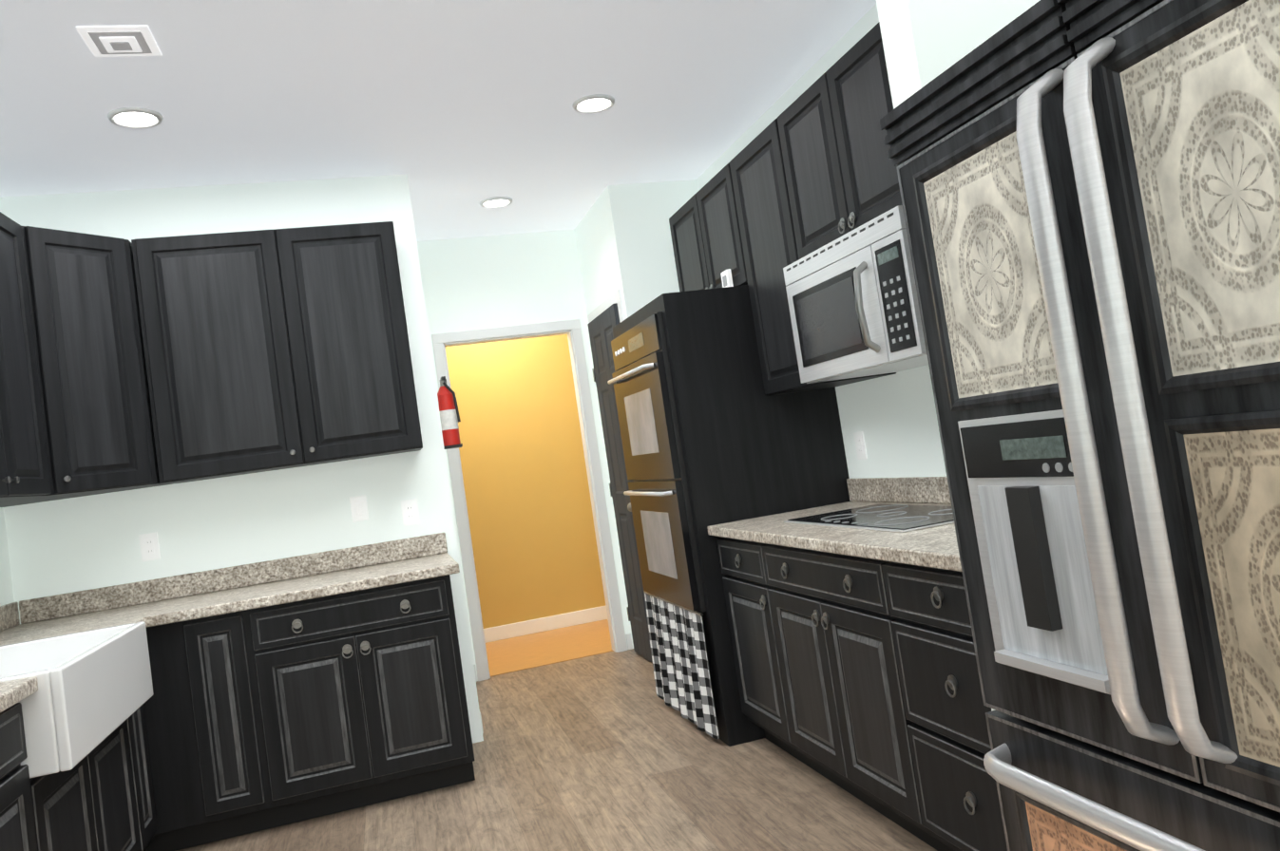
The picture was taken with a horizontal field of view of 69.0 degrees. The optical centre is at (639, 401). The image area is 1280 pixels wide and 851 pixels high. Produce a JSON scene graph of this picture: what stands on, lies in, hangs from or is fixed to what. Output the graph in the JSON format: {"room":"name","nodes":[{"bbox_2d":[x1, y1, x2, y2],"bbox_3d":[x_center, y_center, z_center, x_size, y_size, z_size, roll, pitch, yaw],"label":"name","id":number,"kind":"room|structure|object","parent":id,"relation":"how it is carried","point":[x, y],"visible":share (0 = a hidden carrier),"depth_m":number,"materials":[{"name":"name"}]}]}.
{"room":"kitchen","nodes":[
{"label":"kitchen","id":0,"kind":"room"},
{"bbox_2d":[0,507,14,606],"bbox_3d":[-2.396,0.356,2.518,0.120,2.800,3.380,-7,-3,-16],"label":"wall","id":1,"kind":"structure","parent":0,"point":[6,591],"depth_m":3.98,"materials":[{"name":"paint"}]},
{"bbox_2d":[0,601,19,631],"bbox_3d":[-2.268,0.773,2.525,0.020,0.100,3.075,-7,-3,-16],"label":"backsplash","id":2,"kind":"structure","parent":1,"relation":"attached to","point":[9,613],"depth_m":3.90,"materials":[{"name":"beige stone"}]},
{"bbox_2d":[0,211,57,504],"bbox_3d":[-2.384,-0.174,3.141,0.376,1.050,0.764,-7,-3,-16],"label":"upper cabinet","id":3,"kind":"object","parent":1,"relation":"attached to","point":[26,468],"depth_m":3.41,"materials":[{"name":"black wood"}]},
{"bbox_2d":[0,174,483,744],"bbox_3d":[-1.872,0.376,4.359,1.890,2.800,0.120,-7,-3,-16],"label":"wall","id":4,"kind":"structure","parent":0,"point":[76,544],"depth_m":4.34,"materials":[{"name":"paint"}]},
{"bbox_2d":[0,226,160,507],"bbox_3d":[-2.429,-0.130,3.856,0.673,1.050,0.636,-7,-3,-16],"label":"upper cabinet","id":5,"kind":"object","parent":4,"relation":"attached to","point":[136,364],"depth_m":3.74,"materials":[{"name":"black wood"}]},
{"bbox_2d":[139,533,160,561],"bbox_3d":[-2.197,0.652,4.177,0.072,0.116,0.008,-7,-3,-16],"label":"electrical outlet","id":6,"kind":"object","parent":4,"relation":"attached to","point":[149,546],"visible":1,"depth_m":4.17,"materials":[{"name":"white plastic"}]},
{"bbox_2d":[129,229,307,485],"bbox_3d":[-1.862,-0.196,4.175,0.580,1.050,0.338,-7,-3,-16],"label":"upper cabinet","id":7,"kind":"object","parent":4,"relation":"attached to","point":[217,338],"depth_m":4.01,"materials":[{"name":"black wood"}]},
{"bbox_2d":[19,533,447,624],"bbox_3d":[-1.804,0.796,4.264,1.818,0.100,0.021,-7,-3,-16],"label":"backsplash","id":8,"kind":"structure","parent":4,"relation":"attached to","point":[68,604],"depth_m":4.23,"materials":[{"name":"beige stone"}]},
{"bbox_2d":[277,221,422,465],"bbox_3d":[-1.342,-0.264,4.325,0.510,1.050,0.338,-7,-3,-16],"label":"upper cabinet","id":9,"kind":"object","parent":4,"relation":"attached to","point":[348,323],"depth_m":4.17,"materials":[{"name":"black wood"}]},
{"bbox_2d":[349,496,368,521],"bbox_3d":[-1.333,0.509,4.425,0.072,0.116,0.016,-7,-3,-16],"label":"light switch","id":10,"kind":"object","parent":4,"relation":"attached to","point":[359,508],"visible":1,"depth_m":4.43,"materials":[{"name":"white plastic"}]},
{"bbox_2d":[401,499,419,525],"bbox_3d":[-1.107,0.535,4.490,0.072,0.116,0.008,-7,-3,-16],"label":"electrical outlet","id":11,"kind":"object","parent":4,"relation":"attached to","point":[410,510],"visible":1,"depth_m":4.49,"materials":[{"name":"white plastic"}]},
{"bbox_2d":[0,0,876,241],"bbox_3d":[-2.755,-0.976,4.102,7.120,0.100,5.725,-7,-3,-16],"label":"ceiling","id":12,"kind":"structure","parent":0,"point":[456,111],"depth_m":3.68,"materials":[{"name":"paint"}]},
{"bbox_2d":[76,25,162,57],"bbox_3d":[-1.647,-1.136,2.957,0.200,0.020,0.200,-7,-3,-16],"label":"ceiling vent","id":13,"kind":"object","parent":12,"relation":"in","point":[111,41],"visible":1,"depth_m":2.94,"materials":[{"name":"white metal"}]},
{"bbox_2d":[107,107,163,129],"bbox_3d":[-1.909,-1.075,3.525,0.188,0.024,0.188,-7,-3,-16],"label":"recessed light","id":14,"kind":"object","parent":12,"relation":"in","point":[138,118],"visible":0.98,"depth_m":3.52,"materials":[{"name":"white plastic"}]},
{"bbox_2d":[479,196,512,208],"bbox_3d":[-0.822,-1.139,5.322,0.188,0.024,0.188,-7,-3,-16],"label":"recessed light","id":15,"kind":"object","parent":12,"relation":"in","point":[496,202],"visible":0.98,"depth_m":5.32,"materials":[{"name":"white plastic"}]},
{"bbox_2d":[572,94,614,113],"bbox_3d":[-0.201,-1.296,4.051,0.188,0.024,0.188,-7,-3,-16],"label":"recessed light","id":16,"kind":"object","parent":12,"relation":"in","point":[594,104],"visible":0.98,"depth_m":4.04,"materials":[{"name":"white plastic"}]},
{"bbox_2d":[416,229,633,681],"bbox_3d":[-0.786,0.307,6.053,1.130,2.800,0.100,-7,-3,-16],"label":"wall","id":17,"kind":"structure","parent":0,"point":[487,282],"depth_m":6.08,"materials":[{"name":"paint"}]},
{"bbox_2d":[431,288,627,681],"bbox_3d":[-0.573,0.554,5.617,1.026,2.205,1.006,-7,-3,-16],"label":"door frame","id":18,"kind":"structure","parent":17,"relation":"attached to","point":[501,334],"depth_m":6.01,"materials":[{"name":"white wood"}]},
{"bbox_2d":[445,334,605,629],"bbox_3d":[-1.038,0.407,7.276,2.240,2.800,0.100,-7,-3,-16],"label":"wall","id":19,"kind":"structure","parent":0,"point":[529,509],"depth_m":7.23,"materials":[{"name":"paint"}]},
{"bbox_2d":[483,606,607,643],"bbox_3d":[-0.720,1.715,7.184,1.770,0.105,0.014,-7,-3,-16],"label":"baseboard","id":20,"kind":"structure","parent":19,"relation":"attached to","point":[540,625],"depth_m":7.17,"materials":[{"name":"white wood"}]},
{"bbox_2d":[176,619,936,850],"bbox_3d":[-1.605,1.623,1.302,7.120,0.064,11.250,-7,-3,-16],"label":"floor","id":21,"kind":"structure","parent":0,"point":[609,752],"depth_m":3.63,"materials":[{"name":"wood"}]},
{"bbox_2d":[0,700,49,850],"bbox_3d":[-1.783,1.217,2.118,0.608,0.877,0.440,-7,-3,-16],"label":"base cabinet","id":22,"kind":"object","parent":21,"relation":"on","point":[22,816],"depth_m":2.36,"materials":[{"name":"black wood"}]},
{"bbox_2d":[0,673,41,715],"bbox_3d":[-1.719,0.723,1.745,0.648,0.040,1.276,-7,-3,-16],"label":"countertop","id":23,"kind":"structure","parent":22,"relation":"on","point":[13,691],"depth_m":2.35,"materials":[{"name":"beige stone"}]},
{"bbox_2d":[38,745,106,850],"bbox_3d":[-1.887,1.368,2.544,0.608,0.653,0.461,-7,-3,-16],"label":"base cabinet","id":24,"kind":"object","parent":21,"relation":"on","point":[70,797],"depth_m":2.70,"materials":[{"name":"black wood"}]},
{"bbox_2d":[95,711,148,850],"bbox_3d":[-2.010,1.409,2.986,0.608,0.653,0.459,-7,-3,-16],"label":"base cabinet","id":25,"kind":"object","parent":21,"relation":"on","point":[115,753],"depth_m":3.14,"materials":[{"name":"black wood"}]},
{"bbox_2d":[34,685,144,776],"bbox_3d":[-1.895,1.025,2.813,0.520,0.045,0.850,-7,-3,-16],"label":"sink","id":26,"kind":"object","parent":25,"relation":"on","point":[65,730],"depth_m":2.51,"materials":[{"name":"white ceramic"}]},
{"bbox_2d":[140,616,273,850],"bbox_3d":[-1.774,1.309,3.898,0.410,0.877,0.649,-7,-3,-16],"label":"base cabinet","id":27,"kind":"object","parent":21,"relation":"on","point":[179,713],"depth_m":3.61,"materials":[{"name":"black wood"}]},
{"bbox_2d":[250,582,475,827],"bbox_3d":[-1.197,1.233,4.065,0.800,0.877,0.649,-7,-3,-16],"label":"base cabinet","id":28,"kind":"object","parent":21,"relation":"on","point":[362,701],"depth_m":3.76,"materials":[{"name":"black wood"}]},
{"bbox_2d":[0,552,459,654],"bbox_3d":[-1.687,0.828,3.838,1.838,0.040,0.897,-7,-3,-16],"label":"countertop","id":29,"kind":"structure","parent":28,"relation":"on","point":[128,621],"depth_m":3.75,"materials":[{"name":"beige stone"}]},
{"bbox_2d":[607,268,850,746],"bbox_3d":[0.412,0.439,4.449,0.838,2.023,0.890,-7,-3,-16],"label":"tall cabinet","id":30,"kind":"object","parent":21,"relation":"on","point":[712,433],"visible":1,"depth_m":4.04,"materials":[{"name":"black wood"}]},
{"bbox_2d":[716,537,786,752],"bbox_3d":[0.763,0.933,3.771,0.668,0.877,0.489,-7,-3,-16],"label":"base cabinet","id":31,"kind":"object","parent":21,"relation":"on","point":[744,600],"depth_m":3.70,"materials":[{"name":"black wood"}]},
{"bbox_2d":[756,545,916,837],"bbox_3d":[0.943,0.872,3.120,0.668,0.877,0.867,-7,-3,-16],"label":"base cabinet","id":32,"kind":"object","parent":21,"relation":"on","point":[854,656],"depth_m":3.00,"materials":[{"name":"black wood"}]},
{"bbox_2d":[706,499,962,575],"bbox_3d":[0.871,0.417,3.111,0.698,0.040,1.906,-7,-3,-16],"label":"countertop","id":33,"kind":"structure","parent":32,"relation":"on","point":[914,535],"depth_m":3.02,"materials":[{"name":"beige stone"}]},
{"bbox_2d":[783,503,1007,533],"bbox_3d":[0.875,0.398,3.254,0.430,0.011,0.860,-7,-3,-16],"label":"cooktop","id":34,"kind":"object","parent":33,"relation":"in","point":[883,518],"depth_m":3.19,"materials":[{"name":"black glass"}]},
{"bbox_2d":[874,560,1007,850],"bbox_3d":[1.132,0.809,2.440,0.668,0.877,0.550,-7,-3,-16],"label":"base cabinet","id":35,"kind":"object","parent":21,"relation":"on","point":[934,674],"depth_m":2.44,"materials":[{"name":"black wood"}]},
{"bbox_2d":[878,0,1279,850],"bbox_3d":[1.160,0.261,1.424,1.002,1.848,0.990,-7,-3,-16],"label":"refrigerator","id":36,"kind":"object","parent":21,"relation":"on","point":[1090,194],"visible":1,"depth_m":1.33,"materials":[{"name":"metal"}]},
{"bbox_2d":[574,179,698,320],"bbox_3d":[0.183,0.154,5.841,0.640,2.800,1.050,-7,-3,-16],"label":"wall","id":37,"kind":"structure","parent":0,"point":[623,239],"depth_m":5.38,"materials":[{"name":"paint"}]},
{"bbox_2d":[587,303,652,663],"bbox_3d":[-0.117,0.518,5.666,0.111,2.125,0.712,-7,-3,-16],"label":"pantry door","id":38,"kind":"structure","parent":37,"relation":"in","point":[602,325],"depth_m":5.78,"materials":[{"name":"black wood"}]},
{"bbox_2d":[696,3,946,478],"bbox_3d":[1.742,-0.312,1.263,0.120,2.800,8.650,-7,-3,-16],"label":"wall","id":39,"kind":"structure","parent":0,"point":[893,418],"depth_m":3.79,"materials":[{"name":"paint"}]},
{"bbox_2d":[668,165,745,291],"bbox_3d":[0.475,-0.773,4.575,0.348,0.543,0.896,-7,-3,-16],"label":"upper cabinet","id":40,"kind":"object","parent":39,"relation":"attached to","point":[704,230],"depth_m":4.47,"materials":[{"name":"black wood"}]},
{"bbox_2d":[725,120,886,396],"bbox_3d":[0.699,-0.585,3.884,0.348,1.050,0.504,-7,-3,-16],"label":"upper cabinet","id":41,"kind":"object","parent":39,"relation":"attached to","point":[755,172],"depth_m":3.91,"materials":[{"name":"black wood"}]},
{"bbox_2d":[774,21,900,246],"bbox_3d":[0.846,-0.873,3.248,0.348,0.588,0.834,-7,-3,-16],"label":"upper cabinet","id":42,"kind":"object","parent":39,"relation":"attached to","point":[792,216],"depth_m":3.18,"materials":[{"name":"black wood"}]},
{"bbox_2d":[764,215,928,390],"bbox_3d":[0.836,-0.339,3.294,0.474,0.453,0.643,-7,-3,-16],"label":"microwave","id":43,"kind":"object","parent":39,"relation":"attached to","point":[826,326],"depth_m":3.30,"materials":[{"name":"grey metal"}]},
{"bbox_2d":[862,196,928,367],"bbox_3d":[0.972,-0.379,2.902,0.422,0.453,0.187,-7,-3,-16],"label":"control panel","id":44,"kind":"object","parent":43,"relation":"attached to","point":[891,269],"depth_m":2.84,"materials":[{"name":"grey metal"}]},
{"bbox_2d":[854,432,867,459],"bbox_3d":[0.947,0.190,4.002,0.008,0.116,0.072,-7,-3,-16],"label":"electrical outlet","id":45,"kind":"object","parent":39,"relation":"attached to","point":[860,446],"visible":1,"depth_m":4.00,"materials":[{"name":"white plastic"}]},
{"bbox_2d":[846,477,951,503],"bbox_3d":[1.183,0.306,3.208,0.022,0.099,1.906,-7,-3,-16],"label":"backsplash","id":46,"kind":"structure","parent":39,"relation":"attached to","point":[908,489],"depth_m":3.69,"materials":[{"name":"beige stone"}]},
{"bbox_2d":[876,0,1040,711],"bbox_3d":[-1.756,0.194,1.179,6.720,2.800,0.440,-7,-3,-16],"label":"wall","id":47,"kind":"structure","parent":0,"point":[926,42],"depth_m":2.07,"materials":[{"name":"paint"}]},
{"bbox_3d":[-1.220,0.330,5.295,0.120,2.800,1.320,-7,-3,-16],"label":"wall","id":48,"kind":"structure","parent":0,"visible":0},
{"bbox_2d":[437,376,462,449],"bbox_3d":[-0.982,0.058,4.766,0.108,0.365,0.110,-7,-3,-16],"label":"fire extinguisher","id":49,"kind":"object","parent":48,"relation":"attached to","point":[449,416],"visible":0.94,"depth_m":4.73,"materials":[{"name":"red metal"}]}
]}

